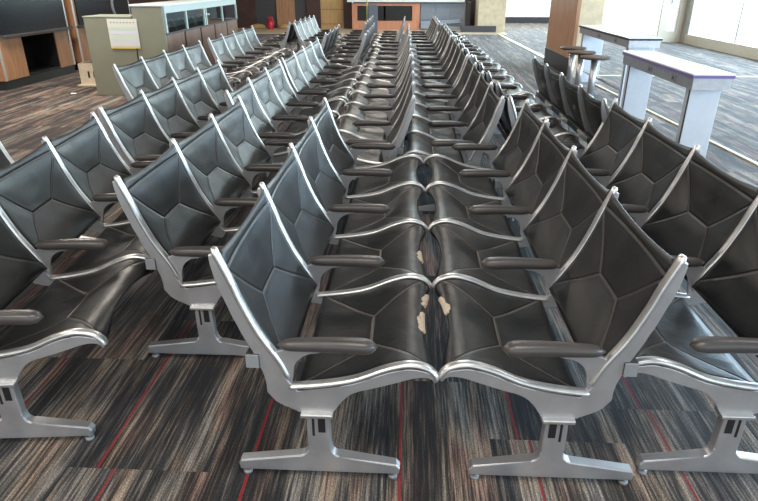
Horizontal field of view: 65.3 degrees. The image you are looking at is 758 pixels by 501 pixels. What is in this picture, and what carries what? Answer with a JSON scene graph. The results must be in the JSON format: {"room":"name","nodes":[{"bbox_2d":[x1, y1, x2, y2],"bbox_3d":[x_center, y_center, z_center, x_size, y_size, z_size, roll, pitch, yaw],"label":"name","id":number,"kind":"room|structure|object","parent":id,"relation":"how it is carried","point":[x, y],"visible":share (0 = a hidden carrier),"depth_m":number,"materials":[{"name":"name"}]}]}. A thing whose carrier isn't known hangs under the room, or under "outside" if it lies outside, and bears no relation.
{"room":"airport terminal","nodes":[
{"label":"airport terminal","id":0,"kind":"room"},
{"bbox_2d":[128,0,174,13],"bbox_3d":[-7.491,-4.249,8.512,0.100,3.800,27.200,1,25,3],"label":"wall","id":1,"kind":"structure","parent":0,"point":[129,1],"depth_m":17.42,"materials":[{"name":"white paint"}]},
{"bbox_2d":[238,28,506,34],"bbox_3d":[-1.306,-7.498,20.209,10.900,0.012,2.350,1,25,3],"label":"trim","id":2,"kind":"structure","parent":1,"relation":"attached to","point":[265,30],"depth_m":19.89,"materials":[{"name":"beige tile"}]},
{"bbox_2d":[252,24,264,28],"bbox_3d":[-4.311,-7.999,21.102,0.520,0.160,0.234,1,25,3],"label":"bin","id":3,"kind":"object","parent":2,"relation":"on","point":[255,26],"visible":0.91,"depth_m":21.02,"materials":[{"name":"brown wood"}]},
{"bbox_2d":[267,17,274,28],"bbox_3d":[-3.802,-7.951,20.712,0.228,0.420,0.228,-21,32,-38],"label":"extinguisher","id":4,"kind":"object","parent":2,"relation":"on","point":[270,22],"visible":1,"depth_m":20.65,"materials":[{"name":"red paint"}]},
{"bbox_2d":[279,24,287,28],"bbox_3d":[-3.312,-7.979,21.059,0.520,0.160,0.234,1,25,3],"label":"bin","id":5,"kind":"object","parent":2,"relation":"on","point":[282,26],"visible":0.68,"depth_m":20.97,"materials":[{"name":"brown wood"}]},
{"bbox_2d":[366,0,377,32],"bbox_3d":[-0.225,-7.748,18.965,0.440,1.500,0.240,1,25,3],"label":"stand","id":6,"kind":"object","parent":2,"relation":"on","point":[371,9],"visible":0.66,"depth_m":18.98,"materials":[{"name":"grey"}]},
{"bbox_2d":[347,0,464,29],"bbox_3d":[0.928,-8.211,20.619,4.000,0.970,0.740,1,25,3],"label":"counter","id":7,"kind":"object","parent":2,"relation":"on","point":[395,12],"depth_m":20.43,"materials":[{"name":"brown wood"}]},
{"bbox_2d":[347,0,464,1],"bbox_3d":[0.928,-8.620,20.432,4.000,0.070,0.740,1,25,3],"label":"countertop","id":8,"kind":"structure","parent":7,"relation":"on","point":[347,0],"depth_m":20.09,"materials":[{"name":"white laminate"}]},
{"bbox_2d":[421,25,459,29],"bbox_3d":[2.112,-7.684,20.410,1.344,0.187,0.040,1,25,3],"label":"leaning board","id":9,"kind":"object","parent":2,"relation":"on","point":[422,26],"visible":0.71,"depth_m":20.39,"materials":[{"name":"grey"}]},
{"bbox_2d":[421,19,459,24],"bbox_3d":[2.111,-7.872,20.402,1.345,0.200,0.040,1,25,3],"label":"leaning board","id":10,"kind":"object","parent":9,"relation":"on","point":[452,20],"visible":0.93,"depth_m":20.37,"materials":[{"name":"grey"}]},
{"bbox_2d":[420,2,470,29],"bbox_3d":[2.294,-8.127,20.518,1.720,0.900,0.220,1,25,3],"label":"roller shutter","id":11,"kind":"object","parent":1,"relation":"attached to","point":[442,11],"visible":0.83,"depth_m":20.38,"materials":[{"name":"grey metal"}]},
{"bbox_2d":[276,0,294,27],"bbox_3d":[-3.321,-9.760,20.605,0.650,3.800,0.150,1,25,3],"label":"wall panel","id":12,"kind":"object","parent":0,"point":[285,8],"visible":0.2,"depth_m":21.09,"materials":[{"name":"orange wood"}]},
{"bbox_2d":[255,0,277,27],"bbox_3d":[-4.019,-9.784,20.659,0.750,3.800,0.100,1,25,3],"label":"door","id":13,"kind":"structure","parent":12,"relation":"attached to","point":[265,9],"depth_m":21.17,"materials":[{"name":"grey metal"}]},
{"bbox_2d":[294,0,306,20],"bbox_3d":[-2.771,-9.759,20.604,0.450,3.800,0.100,1,25,3],"label":"door","id":14,"kind":"structure","parent":12,"relation":"attached to","point":[300,5],"depth_m":21.09,"materials":[{"name":"grey metal"}]},
{"bbox_2d":[307,0,320,27],"bbox_3d":[-2.314,-9.729,20.538,0.470,3.800,0.200,1,25,3],"label":"trim","id":15,"kind":"structure","parent":0,"point":[313,6],"depth_m":20.99,"materials":[{"name":"brown wood"}]},
{"bbox_2d":[320,0,343,27],"bbox_3d":[-1.663,-9.733,20.546,0.830,3.800,0.120,1,25,3],"label":"door","id":16,"kind":"structure","parent":15,"relation":"attached to","point":[331,10],"depth_m":21.09,"materials":[{"name":"brown wood"}]},
{"bbox_2d":[343,0,351,28],"bbox_3d":[-1.101,-9.694,20.462,0.300,3.800,0.250,1,25,3],"label":"trim","id":17,"kind":"structure","parent":0,"point":[347,6],"depth_m":20.94,"materials":[{"name":"brown wood"}]},
{"bbox_2d":[0,23,757,500],"bbox_3d":[-0.063,-3.073,10.635,16.600,0.100,30.800,1,25,3],"label":"floor","id":18,"kind":"structure","parent":0,"point":[170,427],"depth_m":2.38,"materials":[{"name":"carpet"}]},
{"bbox_2d":[0,0,75,90],"bbox_3d":[-6.096,-3.852,9.813,0.890,2.000,2.130,1,25,3],"label":"tall cabinet","id":19,"kind":"object","parent":18,"relation":"on","point":[36,44],"visible":1,"depth_m":9.96,"materials":[{"name":"orange wood"}]},
{"bbox_2d":[0,141,92,237],"bbox_3d":[-2.045,-0.026,2.793,0.690,0.860,1.887,1,25,3],"label":"bench","id":20,"kind":"object","parent":18,"relation":"on","point":[5,158],"visible":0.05,"depth_m":3.54,"materials":[{"name":"metal"}]},
{"bbox_2d":[0,111,156,440],"bbox_3d":[-1.329,-0.061,2.869,0.690,0.860,1.887,-1,25,-2],"label":"bench","id":21,"kind":"object","parent":18,"relation":"on","point":[63,189],"visible":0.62,"depth_m":2.54,"materials":[{"name":"leather"}]},
{"bbox_2d":[77,61,95,85],"bbox_3d":[-4.633,-2.933,9.797,0.530,0.340,0.520,1,25,3],"label":"box","id":22,"kind":"object","parent":18,"relation":"on","point":[86,72],"visible":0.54,"depth_m":9.67,"materials":[{"name":"beige wood"}]},
{"bbox_2d":[63,0,129,69],"bbox_3d":[-5.974,-4.896,12.103,0.890,2.000,2.450,1,25,3],"label":"tall cabinet","id":23,"kind":"object","parent":18,"relation":"on","point":[74,9],"visible":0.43,"depth_m":11.32,"materials":[{"name":"orange wood"}]},
{"bbox_2d":[82,14,138,94],"bbox_3d":[-3.862,-2.941,8.891,0.710,1.105,0.565,1,25,3],"label":"podium","id":24,"kind":"object","parent":18,"relation":"on","point":[103,57],"visible":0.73,"depth_m":8.63,"materials":[{"name":"green laminate"}]},
{"bbox_2d":[106,19,140,48],"bbox_3d":[-3.661,-3.106,8.488,0.430,0.400,0.010,1,25,3],"label":"notice sheet","id":25,"kind":"object","parent":24,"relation":"attached to","point":[123,33],"visible":1,"depth_m":8.48,"materials":[{"name":"beige paper"}]},
{"bbox_2d":[111,0,115,13],"bbox_3d":[-4.271,-3.745,10.340,0.589,1.367,0.573,-11,27,-23],"label":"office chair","id":26,"kind":"object","parent":18,"relation":"on","point":[112,5],"visible":0.21,"depth_m":9.96,"materials":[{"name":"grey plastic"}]},
{"bbox_2d":[112,40,251,100],"bbox_3d":[-2.093,-1.856,6.808,0.690,0.860,2.497,1,25,3],"label":"bench","id":27,"kind":"object","parent":18,"relation":"on","point":[146,74],"visible":0.42,"depth_m":6.52,"materials":[{"name":"leather"}]},
{"bbox_2d":[97,59,269,167],"bbox_3d":[-1.341,-1.002,4.935,0.690,0.860,2.497,1,25,3],"label":"bench","id":28,"kind":"object","parent":18,"relation":"on","point":[142,128],"visible":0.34,"depth_m":4.41,"materials":[{"name":"leather"}]},
{"bbox_2d":[129,0,237,64],"bbox_3d":[-3.173,-3.684,10.334,0.510,1.262,3.880,1,25,3],"label":"counter","id":29,"kind":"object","parent":18,"relation":"on","point":[165,25],"depth_m":9.29,"materials":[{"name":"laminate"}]},
{"bbox_2d":[129,0,219,5],"bbox_3d":[-3.183,-4.246,10.079,0.490,0.027,3.880,1,25,3],"label":"countertop","id":30,"kind":"structure","parent":29,"relation":"on","point":[177,2],"depth_m":9.02,"materials":[{"name":"white laminate"}]},
{"bbox_2d":[166,18,237,34],"bbox_3d":[-3.172,-3.900,10.247,0.450,0.023,3.820,1,25,3],"label":"shelf","id":31,"kind":"object","parent":29,"relation":"attached to","point":[195,25],"depth_m":10.10,"materials":[{"name":"brown wood"}]},
{"bbox_2d":[113,95,299,357],"bbox_3d":[-0.674,-0.281,3.352,0.690,0.860,1.887,1,25,3],"label":"bench","id":32,"kind":"object","parent":18,"relation":"on","point":[173,204],"visible":0.61,"depth_m":2.81,"materials":[{"name":"leather"}]},
{"bbox_2d":[207,25,290,90],"bbox_3d":[-1.955,-3.037,9.398,0.690,0.860,2.497,1,25,3],"label":"bench","id":33,"kind":"object","parent":18,"relation":"on","point":[236,48],"visible":0.95,"depth_m":9.16,"materials":[{"name":"leather"}]},
{"bbox_2d":[224,59,345,197],"bbox_3d":[-0.716,-1.129,5.213,0.690,0.860,1.887,1,25,3],"label":"bench","id":34,"kind":"object","parent":18,"relation":"on","point":[269,99],"visible":0.61,"depth_m":5.14,"materials":[{"name":"leather"}]},
{"bbox_2d":[261,15,309,67],"bbox_3d":[-1.954,-4.427,12.450,0.690,0.860,2.497,1,25,3],"label":"bench","id":35,"kind":"object","parent":18,"relation":"on","point":[288,38],"visible":0.63,"depth_m":11.68,"materials":[{"name":"leather"}]},
{"bbox_2d":[293,15,342,46],"bbox_3d":[-1.210,-4.413,12.418,0.690,0.860,2.497,1,25,3],"label":"bench","id":36,"kind":"object","parent":18,"relation":"on","point":[306,31],"visible":0.52,"depth_m":12.10,"materials":[{"name":"leather"}]},
{"bbox_2d":[298,24,339,85],"bbox_3d":[-1.087,-3.271,9.912,0.690,0.860,1.887,1,25,3],"label":"bench","id":37,"kind":"object","parent":18,"relation":"on","point":[328,46],"visible":0.38,"depth_m":9.84,"materials":[{"name":"leather"}]},
{"bbox_2d":[280,37,363,106],"bbox_3d":[-0.597,-2.067,7.271,0.690,0.860,2.497,1,25,3],"label":"bench","id":38,"kind":"object","parent":18,"relation":"on","point":[306,69],"visible":0.86,"depth_m":7.06,"materials":[{"name":"leather"}]},
{"bbox_2d":[208,97,438,478],"bbox_3d":[-0.094,-0.118,2.994,0.690,0.860,2.497,1,25,3],"label":"bench","id":39,"kind":"object","parent":18,"relation":"on","point":[369,332],"visible":1,"depth_m":2.24,"materials":[{"name":"leather"}]},
{"bbox_2d":[326,23,374,89],"bbox_3d":[-0.478,-3.339,10.062,0.690,0.860,2.497,1,25,3],"label":"bench","id":40,"kind":"object","parent":18,"relation":"on","point":[348,51],"visible":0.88,"depth_m":9.46,"materials":[{"name":"leather"}]},
{"bbox_2d":[335,15,373,69],"bbox_3d":[-0.525,-4.399,12.388,0.690,0.860,2.497,1,25,3],"label":"bench","id":41,"kind":"object","parent":18,"relation":"on","point":[356,34],"visible":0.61,"depth_m":11.79,"materials":[{"name":"leather"}]},
{"bbox_2d":[337,54,415,203],"bbox_3d":[-0.034,-1.176,5.315,0.690,0.860,2.497,1,25,3],"label":"bench","id":42,"kind":"object","parent":18,"relation":"on","point":[367,118],"visible":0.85,"depth_m":5.05,"materials":[{"name":"leather"}]},
{"bbox_2d":[348,35,411,95],"bbox_3d":[0.062,-2.212,7.588,0.690,0.860,2.497,1,25,3],"label":"bench","id":43,"kind":"object","parent":18,"relation":"on","point":[373,73],"visible":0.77,"depth_m":7.47,"materials":[{"name":"leather"}]},
{"bbox_2d":[362,24,409,67],"bbox_3d":[0.159,-3.248,9.861,0.690,0.860,2.497,1,25,3],"label":"bench","id":44,"kind":"object","parent":18,"relation":"on","point":[377,51],"visible":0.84,"depth_m":9.79,"materials":[{"name":"leather"}]},
{"bbox_2d":[370,16,405,47],"bbox_3d":[0.183,-4.285,12.138,0.690,0.860,2.497,1,25,3],"label":"bench","id":45,"kind":"object","parent":18,"relation":"on","point":[378,39],"visible":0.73,"depth_m":12.05,"materials":[{"name":"leather"}]},
{"bbox_2d":[402,16,438,47],"bbox_3d":[0.806,-4.273,12.111,0.690,0.860,2.497,1,25,3],"label":"bench","id":46,"kind":"object","parent":18,"relation":"on","point":[430,34],"visible":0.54,"depth_m":11.98,"materials":[{"name":"leather"}]},
{"bbox_2d":[411,23,450,67],"bbox_3d":[0.766,-3.236,9.835,0.690,0.860,2.497,1,25,3],"label":"bench","id":47,"kind":"object","parent":18,"relation":"on","point":[438,48],"visible":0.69,"depth_m":9.76,"materials":[{"name":"leather"}]},
{"bbox_2d":[413,35,467,134],"bbox_3d":[0.665,-2.200,7.562,0.690,0.860,2.497,1,25,3],"label":"bench","id":48,"kind":"object","parent":18,"relation":"on","point":[449,69],"visible":0.62,"depth_m":7.40,"materials":[{"name":"leather"}]},
{"bbox_2d":[403,55,504,213],"bbox_3d":[0.565,-1.164,5.288,0.690,0.860,2.497,1,25,3],"label":"bench","id":49,"kind":"object","parent":18,"relation":"on","point":[477,111],"visible":0.82,"depth_m":4.84,"materials":[{"name":"leather"}]},
{"bbox_2d":[435,16,472,47],"bbox_3d":[1.513,-4.258,12.079,0.690,0.860,2.497,1,25,3],"label":"bench","id":50,"kind":"object","parent":18,"relation":"on","point":[461,37],"visible":0.27,"depth_m":12.03,"materials":[{"name":"leather"}]},
{"bbox_2d":[444,23,494,62],"bbox_3d":[1.472,-3.221,9.804,0.690,0.860,2.497,1,25,3],"label":"bench","id":51,"kind":"object","parent":18,"relation":"on","point":[475,50],"visible":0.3,"depth_m":9.74,"materials":[{"name":"leather"}]},
{"bbox_2d":[455,35,526,94],"bbox_3d":[1.371,-2.185,7.531,0.690,0.860,2.497,1,25,3],"label":"bench","id":52,"kind":"object","parent":18,"relation":"on","point":[498,74],"visible":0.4,"depth_m":7.40,"materials":[{"name":"leather"}]},
{"bbox_2d":[498,34,543,57],"bbox_3d":[3.755,-5.435,15.682,0.100,0.012,6.905,1,25,1],"label":"trim","id":53,"kind":"structure","parent":18,"relation":"on","point":[522,46],"depth_m":15.29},
{"bbox_2d":[473,55,584,205],"bbox_3d":[1.271,-1.149,5.257,0.690,0.860,2.497,1,25,3],"label":"bench","id":54,"kind":"object","parent":18,"relation":"on","point":[513,104],"visible":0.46,"depth_m":4.91,"materials":[{"name":"leather"}]},
{"bbox_2d":[423,99,687,485],"bbox_3d":[0.590,-0.109,2.973,0.690,0.860,2.497,1,25,3],"label":"bench","id":55,"kind":"object","parent":18,"relation":"on","point":[610,283],"visible":1,"depth_m":2.22,"materials":[{"name":"leather"}]},
{"bbox_2d":[493,179,502,188],"bbox_3d":[0.761,-0.433,3.751,0.068,0.055,0.100,1,25,3],"label":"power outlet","id":56,"kind":"object","parent":55,"relation":"attached to","point":[496,184],"depth_m":3.71,"materials":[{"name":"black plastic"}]},
{"bbox_2d":[532,56,609,144],"bbox_3d":[1.875,-1.113,5.176,0.690,0.860,2.497,1,25,3],"label":"bench","id":57,"kind":"object","parent":18,"relation":"on","point":[583,114],"visible":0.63,"depth_m":4.92,"materials":[{"name":"leather"}]},
{"bbox_2d":[544,100,551,109],"bbox_3d":[1.633,-1.406,5.721,0.010,0.038,0.270,1,25,3],"label":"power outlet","id":58,"kind":"object","parent":57,"relation":"attached to","point":[548,103],"depth_m":5.69,"materials":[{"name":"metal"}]},
{"bbox_2d":[559,113,566,123],"bbox_3d":[1.603,-1.149,5.157,0.010,0.038,0.270,1,25,3],"label":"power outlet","id":59,"kind":"object","parent":57,"relation":"attached to","point":[562,116],"depth_m":5.15,"materials":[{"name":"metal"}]},
{"bbox_2d":[576,129,586,141],"bbox_3d":[1.573,-0.892,4.594,0.010,0.038,0.270,1,25,3],"label":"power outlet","id":60,"kind":"object","parent":57,"relation":"attached to","point":[582,133],"depth_m":4.58,"materials":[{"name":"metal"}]},
{"bbox_2d":[560,46,586,83],"bbox_3d":[2.936,-2.773,9.072,0.390,0.650,0.390,1,25,3],"label":"bar stool","id":61,"kind":"object","parent":18,"relation":"on","point":[571,62],"visible":0.53,"depth_m":9.00,"materials":[{"name":"metal"}]},
{"bbox_2d":[568,50,595,85],"bbox_3d":[2.877,-2.525,8.528,0.390,0.650,0.390,1,25,3],"label":"bar stool","id":62,"kind":"object","parent":18,"relation":"on","point":[580,62],"visible":0.62,"depth_m":8.44,"materials":[{"name":"metal"}]},
{"bbox_2d":[573,0,604,76],"bbox_3d":[3.683,-5.250,10.710,0.390,3.800,2.100,1,25,3],"label":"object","id":63,"kind":"object","parent":18,"relation":"on","point":[591,13],"depth_m":10.12,"materials":[{"name":"beige paint"}]},
{"bbox_2d":[544,47,568,75],"bbox_3d":[3.453,-3.662,11.445,0.070,0.300,2.120,1,25,3],"label":"pillar base","id":64,"kind":"structure","parent":63,"relation":"attached to","point":[553,59],"depth_m":11.38,"materials":[{"name":"black plastic"}]},
{"bbox_2d":[580,55,610,95],"bbox_3d":[2.868,-2.276,7.982,0.390,0.650,0.390,1,25,3],"label":"bar stool","id":65,"kind":"object","parent":18,"relation":"on","point":[594,59],"visible":0.63,"depth_m":7.89,"materials":[{"name":"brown metal"}]},
{"bbox_2d":[579,25,662,106],"bbox_3d":[3.468,-2.814,8.861,0.424,0.900,2.464,1,25,3],"label":"table","id":66,"kind":"object","parent":18,"relation":"on","point":[593,36],"visible":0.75,"depth_m":8.39,"materials":[{"name":"white laminate"}]},
{"bbox_2d":[562,98,757,474],"bbox_3d":[1.179,-0.118,2.993,0.690,0.860,2.497,1,25,3],"label":"bench","id":67,"kind":"object","parent":18,"relation":"on","point":[687,205],"visible":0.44,"depth_m":2.34,"materials":[{"name":"leather"}]},
{"bbox_2d":[595,83,757,165],"bbox_3d":[3.553,-1.723,7.538,0.036,0.012,6.406,0,25,0],"label":"trim","id":68,"kind":"structure","parent":18,"relation":"on","point":[648,110],"depth_m":6.28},
{"bbox_2d":[598,75,757,76],"bbox_3d":[5.829,-3.126,10.618,4.230,0.010,0.060,1,25,3],"label":"trim","id":69,"kind":"structure","parent":18,"relation":"on","point":[598,75],"depth_m":10.67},
{"bbox_2d":[621,51,735,156],"bbox_3d":[2.663,-1.319,5.580,0.324,0.900,1.704,1,25,3],"label":"table","id":70,"kind":"object","parent":18,"relation":"on","point":[703,84],"visible":0.76,"depth_m":4.93,"materials":[{"name":"white laminate"}]},
{"bbox_2d":[671,74,676,80],"bbox_3d":[2.489,-1.461,5.000,0.008,0.050,0.080,1,25,3],"label":"socket","id":71,"kind":"object","parent":70,"relation":"attached to","point":[673,76],"depth_m":4.99,"materials":[{"name":"black plastic"}]},
{"bbox_2d":[353,0,474,25],"bbox_3d":[1.237,-8.645,21.174,4.350,1.300,0.100,1,25,3],"label":"wall","id":72,"kind":"structure","parent":0,"point":[471,1],"depth_m":21.07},
{"bbox_2d":[475,0,506,31],"bbox_3d":[3.746,-9.193,19.361,0.900,3.800,0.900,1,25,3],"label":"column","id":73,"kind":"structure","parent":0,"point":[488,12],"depth_m":19.52,"materials":[{"name":"beige paint"}]},
{"bbox_2d":[461,26,495,31],"bbox_3d":[3.296,-7.346,19.649,1.150,0.200,0.150,1,25,3],"label":"baseboard","id":74,"kind":"structure","parent":73,"relation":"attached to","point":[463,28],"depth_m":19.58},
{"bbox_2d":[505,17,548,22],"bbox_3d":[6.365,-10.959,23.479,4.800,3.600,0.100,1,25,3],"label":"baseboard","id":75,"kind":"structure","parent":0,"point":[507,19],"depth_m":24.15,"materials":[{"name":"grey"}]},
{"bbox_2d":[546,0,581,57],"bbox_3d":[3.458,-5.391,10.657,0.060,3.500,2.100,1,25,3],"label":"pillar","id":76,"kind":"structure","parent":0,"point":[564,16],"depth_m":10.98,"materials":[{"name":"brown wood"}]},
{"bbox_2d":[679,0,757,59],"bbox_3d":[8.098,-4.601,9.286,0.120,3.800,14.400,1,25,3],"label":"window","id":77,"kind":"structure","parent":0,"point":[734,48],"depth_m":14.71,"materials":[{"name":"grey"}]},
{"bbox_2d":[656,0,686,41],"bbox_3d":[8.114,-7.216,15.988,0.660,3.000,0.150,1,25,3],"label":"door","id":78,"kind":"structure","parent":77,"relation":"attached to","point":[668,36],"depth_m":16.39,"materials":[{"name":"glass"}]},
{"bbox_3d":[-6.440,-9.843,20.788,0.700,3.800,0.150,1,25,3],"label":"wall","id":79,"kind":"structure","parent":0,"visible":0},
{"bbox_2d":[216,0,256,27],"bbox_3d":[-5.243,-9.809,20.713,1.700,3.800,0.100,1,25,3],"label":"door","id":80,"kind":"structure","parent":79,"relation":"in","point":[246,9],"depth_m":21.23,"materials":[{"name":"brown wood"}]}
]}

